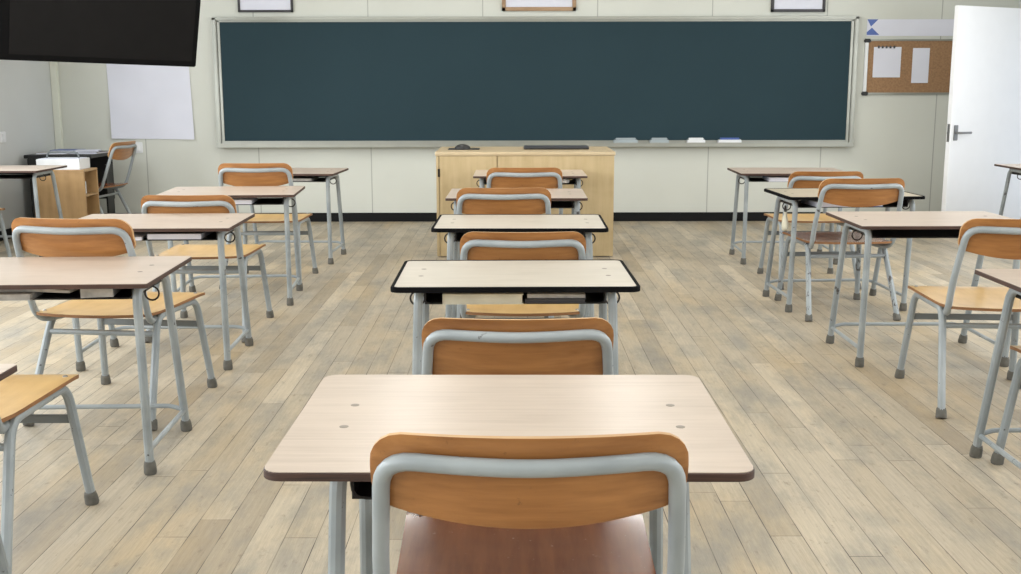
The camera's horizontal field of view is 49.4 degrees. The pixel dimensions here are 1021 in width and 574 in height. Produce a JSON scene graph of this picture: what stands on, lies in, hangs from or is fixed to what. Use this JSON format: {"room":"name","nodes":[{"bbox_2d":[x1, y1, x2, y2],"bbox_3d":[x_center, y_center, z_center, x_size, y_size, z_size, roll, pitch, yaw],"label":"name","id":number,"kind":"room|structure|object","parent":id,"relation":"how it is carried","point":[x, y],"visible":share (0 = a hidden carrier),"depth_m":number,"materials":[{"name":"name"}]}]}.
{"room":"classroom","nodes":[
{"label":"classroom","id":0,"kind":"room"},
{"bbox_2d":[0,60,55,230],"bbox_3d":[-4.310,-0.771,3.667,0.120,2.750,13.490,0,10,0],"label":"wall","id":1,"kind":"structure","parent":0,"point":[26,108],"depth_m":9.67,"materials":[{"name":"paint"}]},
{"bbox_2d":[0,131,5,142],"bbox_3d":[-4.238,-1.253,9.286,0.020,0.090,0.100,0,10,0],"label":"wall switch","id":2,"kind":"object","parent":1,"relation":"attached to","point":[2,134],"visible":1,"depth_m":9.27,"materials":[{"name":"white plastic"}]},
{"bbox_2d":[0,228,11,240],"bbox_3d":[-4.240,0.543,3.894,0.015,0.083,13.470,0,10,0],"label":"baseboard","id":3,"kind":"structure","parent":1,"relation":"attached to","point":[8,231],"depth_m":9.37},
{"bbox_2d":[0,221,1020,573],"bbox_3d":[0.208,0.624,3.918,9.110,0.100,13.690,0,10,0],"label":"floor","id":4,"kind":"structure","parent":0,"point":[857,472],"depth_m":4.38,"materials":[{"name":"beige wood"}]},
{"bbox_2d":[0,208,11,256],"bbox_3d":[-3.828,-0.479,7.585,0.531,0.780,0.721,0,10,0],"label":"chair","id":5,"kind":"object","parent":4,"relation":"on","point":[2,226],"visible":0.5,"depth_m":7.91,"materials":[{"name":"paint"}]},
{"bbox_2d":[0,364,16,573],"bbox_3d":[-1.476,0.542,2.250,0.780,0.660,0.611,0,10,0],"label":"school desk","id":6,"kind":"object","parent":4,"relation":"on","point":[6,370],"visible":1,"depth_m":2.46,"materials":[{"name":"metal"}]},
{"bbox_2d":[0,165,66,256],"bbox_3d":[-3.848,-0.578,8.470,0.780,0.660,0.611,0,10,0],"label":"school desk","id":7,"kind":"object","parent":4,"relation":"on","point":[32,172],"visible":0.66,"depth_m":8.38,"materials":[{"name":"wood"}]},
{"bbox_2d":[0,170,52,178],"bbox_3d":[-3.848,-0.856,8.390,0.639,0.049,0.363,0,10,0],"label":"tray","id":8,"kind":"object","parent":7,"relation":"on","point":[47,173],"depth_m":8.38,"materials":[{"name":"black plastic"}]},
{"bbox_2d":[0,374,98,573],"bbox_3d":[-1.526,0.343,3.014,0.531,0.780,0.721,0,10,0],"label":"chair","id":9,"kind":"object","parent":4,"relation":"on","point":[21,395],"visible":0.98,"depth_m":3.15,"materials":[{"name":"paint"}]},
{"bbox_2d":[34,167,99,218],"bbox_3d":[-3.658,-0.676,9.177,0.420,0.600,0.300,0,10,0],"label":"base cabinet","id":10,"kind":"object","parent":4,"relation":"on","point":[75,203],"visible":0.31,"depth_m":9.02,"materials":[{"name":"brown wood"}]},
{"bbox_2d":[36,151,89,169],"bbox_3d":[-3.668,-1.041,9.110,0.350,0.143,0.230,0,10,0],"label":"storage basket","id":11,"kind":"object","parent":10,"relation":"on","point":[73,163],"visible":0.88,"depth_m":9.01,"materials":[{"name":"white plastic"}]},
{"bbox_2d":[86,192,97,196],"bbox_3d":[-3.650,-0.762,9.161,0.398,0.015,0.263,0,10,0],"label":"shelf","id":12,"kind":"object","parent":10,"relation":"attached to","point":[89,194],"depth_m":9.26,"materials":[{"name":"brown wood"}]},
{"bbox_2d":[24,153,114,217],"bbox_3d":[-3.897,-0.854,9.927,0.580,0.685,0.640,0,10,0],"label":"desk","id":13,"kind":"object","parent":4,"relation":"on","point":[100,161],"visible":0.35,"depth_m":10.06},
{"bbox_2d":[36,151,67,153],"bbox_3d":[-3.998,-1.177,9.746,0.260,0.014,0.200,-1,10,-6],"label":"book","id":14,"kind":"object","parent":13,"relation":"on","point":[43,152],"visible":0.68,"depth_m":9.66,"materials":[{"name":"grey paper"}]},
{"bbox_2d":[50,149,77,150],"bbox_3d":[-3.978,-1.225,9.992,0.240,0.022,0.200,0,10,3],"label":"book","id":15,"kind":"object","parent":13,"relation":"on","point":[55,149],"visible":0.41,"depth_m":9.90,"materials":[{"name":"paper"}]},
{"bbox_2d":[68,151,108,153],"bbox_3d":[-3.718,-1.187,9.785,0.280,0.018,0.220,1,10,8],"label":"book","id":16,"kind":"object","parent":13,"relation":"on","point":[99,152],"visible":0.55,"depth_m":9.68,"materials":[{"name":"white paper"}]},
{"bbox_2d":[75,149,101,151],"bbox_3d":[-3.718,-1.202,9.783,0.200,0.012,0.160,-2,10,-11],"label":"book","id":17,"kind":"object","parent":16,"relation":"on","point":[78,150],"visible":0.89,"depth_m":9.72,"materials":[{"name":"white paper"}]},
{"bbox_2d":[0,256,191,475],"bbox_3d":[-1.529,0.263,3.794,0.780,0.660,0.611,0,10,-2],"label":"school desk","id":18,"kind":"object","parent":4,"relation":"on","point":[135,275],"visible":0.87,"depth_m":3.66,"materials":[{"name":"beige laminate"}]},
{"bbox_2d":[0,292,44,300],"bbox_3d":[-1.645,0.011,3.625,0.240,0.020,0.260,-1,10,-5],"label":"magazine","id":19,"kind":"object","parent":18,"relation":"in","point":[4,296],"visible":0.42,"depth_m":3.51,"materials":[{"name":"grey paper"}]},
{"bbox_2d":[0,289,77,292],"bbox_3d":[-1.506,-0.013,3.646,0.240,0.018,0.240,1,10,5],"label":"magazine","id":20,"kind":"object","parent":19,"relation":"on","point":[27,290],"visible":0.13,"depth_m":3.53,"materials":[{"name":"grey paper"}]},
{"bbox_2d":[32,280,160,299],"bbox_3d":[-1.528,-0.015,3.714,0.639,0.049,0.363,0,10,-2],"label":"tray","id":21,"kind":"object","parent":18,"relation":"on","point":[124,293],"depth_m":3.58,"materials":[{"name":"black plastic"}]},
{"bbox_2d":[80,289,121,297],"bbox_3d":[-1.330,-0.002,3.633,0.100,0.042,0.200,-1,10,-8],"label":"book","id":22,"kind":"object","parent":18,"relation":"in","point":[85,293],"visible":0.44,"depth_m":3.54,"materials":[{"name":"white paper"}]},
{"bbox_2d":[11,217,217,429],"bbox_3d":[-1.550,0.090,4.365,0.531,0.798,0.721,1,10,7],"label":"chair","id":23,"kind":"object","parent":4,"relation":"on","point":[45,237],"visible":0.85,"depth_m":4.16,"materials":[{"name":"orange wood"}]},
{"bbox_2d":[98,141,136,213],"bbox_3d":[-3.627,-0.863,9.657,0.721,0.798,0.531,1,10,7],"label":"chair","id":24,"kind":"object","parent":4,"relation":"on","point":[119,150],"visible":0.54,"depth_m":9.57,"materials":[{"name":"paint"}]},
{"bbox_2d":[72,213,254,371],"bbox_3d":[-1.615,0.017,5.153,0.780,0.660,0.611,0,10,-1],"label":"school desk","id":25,"kind":"object","parent":4,"relation":"on","point":[222,224],"visible":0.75,"depth_m":5.04,"materials":[{"name":"wood"}]},
{"bbox_2d":[134,232,148,240],"bbox_3d":[-1.753,-0.234,4.984,0.240,0.020,0.280,-1,10,-7],"label":"paper sheet","id":26,"kind":"object","parent":25,"relation":"in","point":[138,235],"visible":0.17,"depth_m":4.93,"materials":[{"name":"white paper"}]},
{"bbox_2d":[146,232,214,239],"bbox_3d":[-1.483,-0.243,5.010,0.240,0.028,0.250,0,10,-1],"label":"notebook","id":27,"kind":"object","parent":25,"relation":"in","point":[151,235],"visible":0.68,"depth_m":4.89,"materials":[{"name":"white paper"}]},
{"bbox_2d":[138,229,233,240],"bbox_3d":[-1.615,-0.260,5.073,0.639,0.049,0.363,0,10,-2],"label":"tray","id":28,"kind":"object","parent":25,"relation":"on","point":[214,236],"depth_m":4.91,"materials":[{"name":"black plastic"}]},
{"bbox_2d":[141,195,273,342],"bbox_3d":[-1.573,-0.137,5.767,0.531,0.745,0.721,0,10,0],"label":"chair","id":29,"kind":"object","parent":4,"relation":"on","point":[150,204],"visible":0.66,"depth_m":5.62,"materials":[{"name":"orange wood"}]},
{"bbox_2d":[157,186,304,305],"bbox_3d":[-1.634,-0.247,6.615,0.780,0.660,0.611,-1,10,-4],"label":"school desk","id":30,"kind":"object","parent":4,"relation":"on","point":[265,195],"visible":0.66,"depth_m":6.52,"materials":[{"name":"wood"}]},
{"bbox_2d":[232,198,256,203],"bbox_3d":[-1.606,-0.505,6.441,0.240,0.034,0.220,-1,10,-4],"label":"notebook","id":31,"kind":"object","parent":30,"relation":"in","point":[237,200],"visible":0.34,"depth_m":6.34,"materials":[{"name":"white plastic"}]},
{"bbox_2d":[236,197,289,204],"bbox_3d":[-1.633,-0.525,6.536,0.639,0.049,0.363,-1,10,-4],"label":"tray","id":32,"kind":"object","parent":30,"relation":"on","point":[274,200],"depth_m":6.47,"materials":[{"name":"black plastic"}]},
{"bbox_2d":[218,163,318,288],"bbox_3d":[-1.578,-0.426,7.219,0.531,0.798,0.721,0,10,0],"label":"chair","id":33,"kind":"object","parent":4,"relation":"on","point":[234,174],"visible":0.59,"depth_m":6.88,"materials":[{"name":"paint"}]},
{"bbox_2d":[236,168,348,263],"bbox_3d":[-1.617,-0.526,8.158,0.780,0.660,0.611,0,10,3],"label":"school desk","id":34,"kind":"object","parent":4,"relation":"on","point":[325,174],"visible":0.53,"depth_m":8.09,"materials":[{"name":"metal"}]},
{"bbox_2d":[293,176,318,180],"bbox_3d":[-1.572,-0.782,8.010,0.340,0.022,0.240,0,10,3],"label":"open textbook","id":35,"kind":"object","parent":34,"relation":"in","point":[295,178],"visible":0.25,"depth_m":7.95,"materials":[{"name":"grey paper"}]},
{"bbox_2d":[293,176,334,181],"bbox_3d":[-1.619,-0.804,8.079,0.639,0.049,0.363,0,10,3],"label":"tray","id":36,"kind":"object","parent":34,"relation":"on","point":[321,178],"depth_m":7.90,"materials":[{"name":"black plastic"}]},
{"bbox_2d":[456,188,553,317],"bbox_3d":[-0.032,-0.151,5.734,0.531,0.780,0.721,0,10,0],"label":"chair","id":37,"kind":"object","parent":4,"relation":"on","point":[468,200],"visible":0.28,"depth_m":5.37,"materials":[{"name":"paint"}]},
{"bbox_2d":[263,375,754,573],"bbox_3d":[0.000,0.562,2.124,0.790,0.660,0.627,0,10,0],"label":"school desk","id":38,"kind":"object","parent":4,"relation":"on","point":[332,439],"visible":0.72,"depth_m":2.06,"materials":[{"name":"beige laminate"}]},
{"bbox_2d":[350,482,371,499],"bbox_3d":[-0.001,0.294,2.055,0.539,0.071,0.363,0,10,0],"label":"tray","id":39,"kind":"object","parent":38,"relation":"on","point":[360,490],"depth_m":1.90,"materials":[{"name":"black plastic"}]},
{"bbox_2d":[390,259,639,374],"bbox_3d":[0.014,0.273,3.720,0.765,0.661,0.597,0,10,0],"label":"school desk","id":40,"kind":"object","parent":4,"relation":"on","point":[427,280],"visible":0.71,"depth_m":3.52,"materials":[{"name":"beige laminate"}]},
{"bbox_2d":[442,293,523,304],"bbox_3d":[-0.086,0.015,3.557,0.250,0.032,0.260,0,10,0],"label":"open textbook","id":41,"kind":"object","parent":40,"relation":"in","point":[447,298],"visible":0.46,"depth_m":3.43,"materials":[{"name":"beige paper"}]},
{"bbox_2d":[424,292,606,303],"bbox_3d":[0.013,-0.003,3.634,0.569,0.049,0.363,0,10,0],"label":"tray","id":42,"kind":"object","parent":40,"relation":"on","point":[591,297],"depth_m":3.50,"materials":[{"name":"black plastic"}]},
{"bbox_2d":[524,293,585,302],"bbox_3d":[0.139,0.021,3.570,0.190,0.014,0.250,0,10,0],"label":"book","id":43,"kind":"object","parent":40,"relation":"in","point":[527,300],"visible":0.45,"depth_m":3.45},
{"bbox_2d":[526,293,584,297],"bbox_3d":[0.139,0.006,3.567,0.180,0.016,0.240,0,10,-2],"label":"paper stack","id":44,"kind":"object","parent":43,"relation":"on","point":[529,295],"visible":0.2,"depth_m":3.45,"materials":[{"name":"white paper"}]},
{"bbox_2d":[445,189,587,213],"bbox_3d":[0.036,-0.216,6.428,0.780,0.660,0.611,0,10,1],"label":"school desk","id":45,"kind":"object","parent":4,"relation":"on","point":[560,198],"visible":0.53,"depth_m":6.22,"materials":[{"name":"wood"}]},
{"bbox_2d":[551,201,573,207],"bbox_3d":[0.036,-0.494,6.348,0.639,0.049,0.363,0,10,1],"label":"tray","id":46,"kind":"object","parent":45,"relation":"on","point":[554,204],"depth_m":6.33,"materials":[{"name":"black plastic"}]},
{"bbox_2d":[422,317,613,374],"bbox_3d":[0.018,0.371,3.003,0.531,0.724,0.721,0,10,0],"label":"chair","id":47,"kind":"object","parent":4,"relation":"on","point":[450,346],"visible":0.28,"depth_m":2.65,"materials":[{"name":"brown wood"}]},
{"bbox_2d":[431,214,608,317],"bbox_3d":[0.043,0.022,5.108,0.765,0.661,0.597,0,10,1],"label":"school desk","id":48,"kind":"object","parent":4,"relation":"on","point":[455,226],"visible":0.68,"depth_m":4.92,"materials":[{"name":"wood"}]},
{"bbox_2d":[455,232,584,241],"bbox_3d":[0.042,-0.254,5.021,0.569,0.049,0.363,0,10,1],"label":"tray","id":49,"kind":"object","parent":48,"relation":"on","point":[458,236],"depth_m":4.95,"materials":[{"name":"black plastic"}]},
{"bbox_2d":[460,231,585,318],"bbox_3d":[0.046,0.110,4.389,0.531,0.745,0.721,0,10,0],"label":"chair","id":50,"kind":"object","parent":4,"relation":"on","point":[571,245],"visible":0.56,"depth_m":4.03,"materials":[{"name":"paint"}]},
{"bbox_2d":[486,167,562,213],"bbox_3d":[0.085,-0.391,7.062,0.531,0.780,0.721,0,10,0],"label":"chair","id":51,"kind":"object","parent":4,"relation":"on","point":[549,177],"visible":0.27,"depth_m":6.69,"materials":[{"name":"paint"}]},
{"bbox_2d":[435,146,615,256],"bbox_3d":[0.110,-0.677,8.637,1.335,0.783,0.761,0,10,0],"label":"desk","id":52,"kind":"object","parent":4,"relation":"on","point":[455,169],"visible":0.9,"depth_m":8.23,"materials":[{"name":"brown wood"}]},
{"bbox_2d":[448,148,479,149],"bbox_3d":[-0.358,-1.065,8.567,0.240,0.005,0.200,0,10,0],"label":"mouse pad","id":53,"kind":"object","parent":52,"relation":"on","point":[449,148],"visible":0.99,"depth_m":8.47,"materials":[{"name":"black plastic"}]},
{"bbox_2d":[455,144,470,148],"bbox_3d":[-0.368,-1.082,8.544,0.124,0.036,0.090,0,10,0],"label":"computer mouse","id":54,"kind":"object","parent":53,"relation":"on","point":[460,146],"visible":1,"depth_m":8.51,"materials":[{"name":"black plastic"}]},
{"bbox_2d":[523,145,588,148],"bbox_3d":[0.352,-1.082,8.605,0.500,0.019,0.240,0,10,0],"label":"laptop","id":55,"kind":"object","parent":52,"relation":"on","point":[525,146],"visible":1,"depth_m":8.49,"materials":[{"name":"black plastic"}]},
{"bbox_2d":[370,431,688,573],"bbox_3d":[0.028,0.532,1.951,0.531,0.780,0.721,0,10,0],"label":"chair","id":56,"kind":"object","parent":4,"relation":"on","point":[473,504],"visible":1,"depth_m":1.61,"materials":[{"name":"brown wood"}]},
{"bbox_2d":[473,170,587,213],"bbox_3d":[0.135,-0.485,7.915,0.780,0.660,0.611,0,10,0],"label":"school desk","id":57,"kind":"object","parent":4,"relation":"on","point":[575,175],"visible":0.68,"depth_m":7.68,"materials":[{"name":"wood"}]},
{"bbox_2d":[484,178,575,184],"bbox_3d":[0.135,-0.763,7.836,0.639,0.049,0.363,0,10,0],"label":"tray","id":58,"kind":"object","parent":57,"relation":"on","point":[572,182],"depth_m":7.70,"materials":[{"name":"black plastic"}]},
{"bbox_2d":[727,168,842,264],"bbox_3d":[2.005,-0.521,8.097,0.780,0.660,0.611,0,10,1],"label":"school desk","id":59,"kind":"object","parent":4,"relation":"on","point":[748,174],"visible":0.66,"depth_m":8.01,"materials":[{"name":"metal"}]},
{"bbox_2d":[741,176,768,181],"bbox_3d":[2.004,-0.799,8.017,0.639,0.049,0.363,0,10,1],"label":"tray","id":60,"kind":"object","parent":59,"relation":"on","point":[746,178],"depth_m":7.91,"materials":[{"name":"black plastic"}]},
{"bbox_2d":[762,176,788,181],"bbox_3d":[2.002,-0.777,7.931,0.360,0.028,0.260,0,10,1],"label":"open textbook","id":61,"kind":"object","parent":59,"relation":"in","point":[768,178],"visible":0.46,"depth_m":7.81,"materials":[{"name":"white paper"}]},
{"bbox_2d":[757,171,863,289],"bbox_3d":[1.942,-0.399,7.183,0.531,0.745,0.721,0,10,0],"label":"chair","id":62,"kind":"object","parent":4,"relation":"on","point":[799,179],"visible":0.55,"depth_m":7.01,"materials":[{"name":"paint"}]},
{"bbox_2d":[774,178,904,320],"bbox_3d":[1.852,-0.247,6.245,0.531,0.780,0.721,-1,10,-3],"label":"chair","id":63,"kind":"object","parent":4,"relation":"on","point":[867,192],"visible":0.88,"depth_m":6.02,"materials":[{"name":"paint"}]},
{"bbox_2d":[762,188,924,312],"bbox_3d":[1.895,-0.222,6.443,0.765,0.661,0.597,-1,10,-3],"label":"school desk","id":64,"kind":"object","parent":4,"relation":"on","point":[793,197],"visible":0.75,"depth_m":6.30,"materials":[{"name":"grey metal"}]},
{"bbox_2d":[781,205,787,230],"bbox_3d":[1.551,-0.389,6.274,0.035,0.146,0.064,-1,10,-3],"label":"pouch","id":65,"kind":"object","parent":64,"relation":"hanging from","point":[784,223],"visible":1,"depth_m":6.26,"materials":[{"name":"beige fabric"}]},
{"bbox_2d":[801,200,845,206],"bbox_3d":[1.780,-0.480,6.264,0.200,0.036,0.240,-2,10,-8],"label":"crumpled paper","id":66,"kind":"object","parent":64,"relation":"in","point":[808,202],"visible":0.32,"depth_m":6.17,"materials":[{"name":"white paper"}]},
{"bbox_2d":[781,200,908,207],"bbox_3d":[1.896,-0.498,6.356,0.629,0.049,0.363,-1,10,-3],"label":"tray","id":67,"kind":"object","parent":64,"relation":"on","point":[798,203],"depth_m":6.20,"materials":[{"name":"black plastic"}]},
{"bbox_2d":[826,211,1019,367],"bbox_3d":[1.920,0.004,5.194,0.780,0.660,0.611,0,10,0],"label":"school desk","id":68,"kind":"object","parent":4,"relation":"on","point":[871,224],"visible":0.66,"depth_m":5.13,"materials":[{"name":"metal"}]},
{"bbox_2d":[849,227,959,237],"bbox_3d":[1.920,-0.274,5.114,0.639,0.049,0.363,0,10,0],"label":"tray","id":69,"kind":"object","parent":68,"relation":"on","point":[882,233],"depth_m":5.06,"materials":[{"name":"black plastic"}]},
{"bbox_2d":[895,218,1020,417],"bbox_3d":[1.920,0.077,4.454,0.531,0.780,0.721,1,10,4],"label":"chair","id":70,"kind":"object","parent":4,"relation":"on","point":[996,238],"visible":0.92,"depth_m":4.33,"materials":[{"name":"paint"}]},
{"bbox_2d":[969,269,1020,469],"bbox_3d":[1.933,0.311,3.494,0.780,0.660,0.611,0,10,0],"label":"school desk","id":71,"kind":"object","parent":4,"relation":"on","point":[1010,278],"visible":1,"depth_m":3.65,"materials":[{"name":"metal"}]},
{"bbox_2d":[990,346,1020,464],"bbox_3d":[1.887,0.274,3.362,0.531,0.780,0.721,0,10,0],"label":"chair","id":72,"kind":"object","parent":4,"relation":"on","point":[996,458],"visible":0.88,"depth_m":3.69,"materials":[{"name":"paint"}]},
{"bbox_2d":[994,164,1020,215],"bbox_3d":[4.154,-0.588,8.447,0.780,0.660,0.611,0,10,0],"label":"school desk","id":73,"kind":"object","parent":4,"relation":"on","point":[1015,169],"visible":0.61,"depth_m":8.53,"materials":[{"name":"metal"}]},
{"bbox_2d":[58,0,1018,212],"bbox_3d":[0.206,-1.989,10.361,9.110,2.750,0.120,0,10,0],"label":"wall","id":74,"kind":"structure","parent":0,"point":[902,136],"depth_m":10.43,"materials":[{"name":"white paint"}]},
{"bbox_2d":[49,62,63,148],"bbox_3d":[-4.217,-2.006,10.267,0.060,2.667,0.056,0,10,0],"label":"trim","id":75,"kind":"structure","parent":74,"relation":"attached to","point":[54,73],"depth_m":10.30,"materials":[{"name":"beige paint"}]},
{"bbox_2d":[135,142,142,152],"bbox_3d":[-3.498,-1.305,10.409,0.100,0.100,0.030,0,10,0],"label":"wall socket","id":76,"kind":"object","parent":74,"relation":"attached to","point":[139,149],"visible":0.57,"depth_m":10.41,"materials":[{"name":"white plastic"}]},
{"bbox_2d":[106,64,193,139],"bbox_3d":[-3.349,-1.795,10.318,0.790,0.845,0.026,0,10,0],"label":"poster","id":77,"kind":"object","parent":74,"relation":"attached to","point":[146,101],"visible":0.74,"depth_m":10.34,"materials":[{"name":"white paper"}]},
{"bbox_2d":[237,0,292,11],"bbox_3d":[-2.245,-2.697,10.158,0.504,0.360,0.030,0,10,0],"label":"picture frame","id":78,"kind":"object","parent":74,"relation":"attached to","point":[243,5],"visible":1,"depth_m":10.18,"materials":[{"name":"white paper"}]},
{"bbox_2d":[104,212,822,221],"bbox_3d":[0.208,-0.664,10.531,8.910,0.083,0.018,0,10,0],"label":"baseboard","id":79,"kind":"structure","parent":74,"relation":"attached to","point":[617,216],"depth_m":10.52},
{"bbox_2d":[211,16,859,147],"bbox_3d":[0.230,-1.891,10.261,5.929,1.186,0.112,0,10,0],"label":"chalkboard","id":80,"kind":"object","parent":74,"relation":"attached to","point":[472,81],"visible":0.98,"depth_m":10.29,"materials":[{"name":"green stone"}]},
{"bbox_2d":[613,138,637,142],"bbox_3d":[1.071,-1.360,10.345,0.225,0.056,0.056,0,10,0],"label":"eraser","id":81,"kind":"object","parent":80,"relation":"on","point":[618,140],"visible":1,"depth_m":10.32,"materials":[{"name":"grey fabric"}]},
{"bbox_2d":[649,138,668,142],"bbox_3d":[1.384,-1.361,10.345,0.177,0.056,0.056,0,10,0],"label":"eraser","id":82,"kind":"object","parent":80,"relation":"on","point":[654,140],"visible":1,"depth_m":10.32,"materials":[{"name":"grey fabric"}]},
{"bbox_2d":[686,138,704,142],"bbox_3d":[1.726,-1.361,10.345,0.168,0.056,0.056,0,10,0],"label":"eraser","id":83,"kind":"object","parent":80,"relation":"on","point":[691,140],"visible":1,"depth_m":10.32,"materials":[{"name":"white plastic"}]},
{"bbox_2d":[717,138,741,142],"bbox_3d":[2.039,-1.362,10.345,0.215,0.056,0.056,0,10,0],"label":"eraser","id":84,"kind":"object","parent":80,"relation":"on","point":[722,140],"visible":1,"depth_m":10.32,"materials":[{"name":"white plastic"}]},
{"bbox_2d":[502,0,575,10],"bbox_3d":[0.261,-2.708,10.155,0.679,0.360,0.030,0,10,0],"label":"picture frame","id":85,"kind":"object","parent":74,"relation":"attached to","point":[507,5],"visible":1,"depth_m":10.17,"materials":[{"name":"brown wood"}]},
{"bbox_2d":[506,0,571,6],"bbox_3d":[0.261,-2.709,10.161,0.623,0.304,0.010,0,10,0],"label":"print","id":86,"kind":"object","parent":85,"relation":"attached to","point":[509,3],"depth_m":10.18,"materials":[{"name":"white paper"}]},
{"bbox_2d":[771,0,825,11],"bbox_3d":[2.635,-2.699,10.157,0.495,0.360,0.030,0,10,0],"label":"picture frame","id":87,"kind":"object","parent":74,"relation":"attached to","point":[776,5],"visible":1,"depth_m":10.18,"materials":[{"name":"black wood"}]},
{"bbox_2d":[774,0,822,8],"bbox_3d":[2.635,-2.700,10.163,0.455,0.320,0.010,0,10,0],"label":"print","id":88,"kind":"object","parent":87,"relation":"attached to","point":[778,4],"depth_m":10.18,"materials":[{"name":"white paper"}]},
{"bbox_2d":[861,39,952,95],"bbox_3d":[3.685,-2.033,10.277,0.852,0.516,0.030,0,10,0],"label":"cork board","id":89,"kind":"object","parent":74,"relation":"attached to","point":[940,57],"visible":0.67,"depth_m":10.28,"materials":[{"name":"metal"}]},
{"bbox_2d":[872,47,901,76],"bbox_3d":[3.480,-2.077,10.270,0.254,0.276,0.002,0,10,0],"label":"notice sheet","id":90,"kind":"object","parent":89,"relation":"attached to","point":[886,61],"visible":1,"depth_m":10.27,"materials":[{"name":"white paper"}]},
{"bbox_2d":[911,48,929,82],"bbox_3d":[3.791,-2.048,10.275,0.155,0.317,0.002,0,10,0],"label":"notice sheet","id":91,"kind":"object","parent":89,"relation":"attached to","point":[920,60],"visible":1,"depth_m":10.27,"materials":[{"name":"white paper"}]},
{"bbox_2d":[866,19,953,35],"bbox_3d":[3.680,-2.386,10.223,0.800,0.150,0.006,0,10,0],"label":"banner","id":92,"kind":"object","parent":74,"relation":"attached to","point":[875,27],"visible":0.9,"depth_m":10.22,"materials":[{"name":"white paper"}]},
{"bbox_3d":[0.203,-2.181,3.412,9.110,0.100,13.690,0,10,0],"label":"ceiling","id":93,"kind":"structure","parent":0,"visible":0},
{"bbox_2d":[0,0,200,66],"bbox_3d":[-2.955,-2.284,8.047,0.267,1.336,1.530,10,14,43],"label":"television","id":94,"kind":"object","parent":93,"relation":"hanging from","point":[130,32],"visible":1,"depth_m":8.12,"materials":[{"name":"black plastic"}]},
{"bbox_3d":[4.716,-1.448,9.432,0.150,2.000,1.120,0,10,0],"label":"trim","id":95,"kind":"structure","parent":0,"visible":0},
{"bbox_2d":[941,5,1020,218],"bbox_3d":[4.188,-1.445,9.628,1.082,1.903,0.110,-6,12,-29],"label":"door","id":96,"kind":"structure","parent":95,"relation":"attached to","point":[984,118],"depth_m":9.56,"materials":[{"name":"white paint"}]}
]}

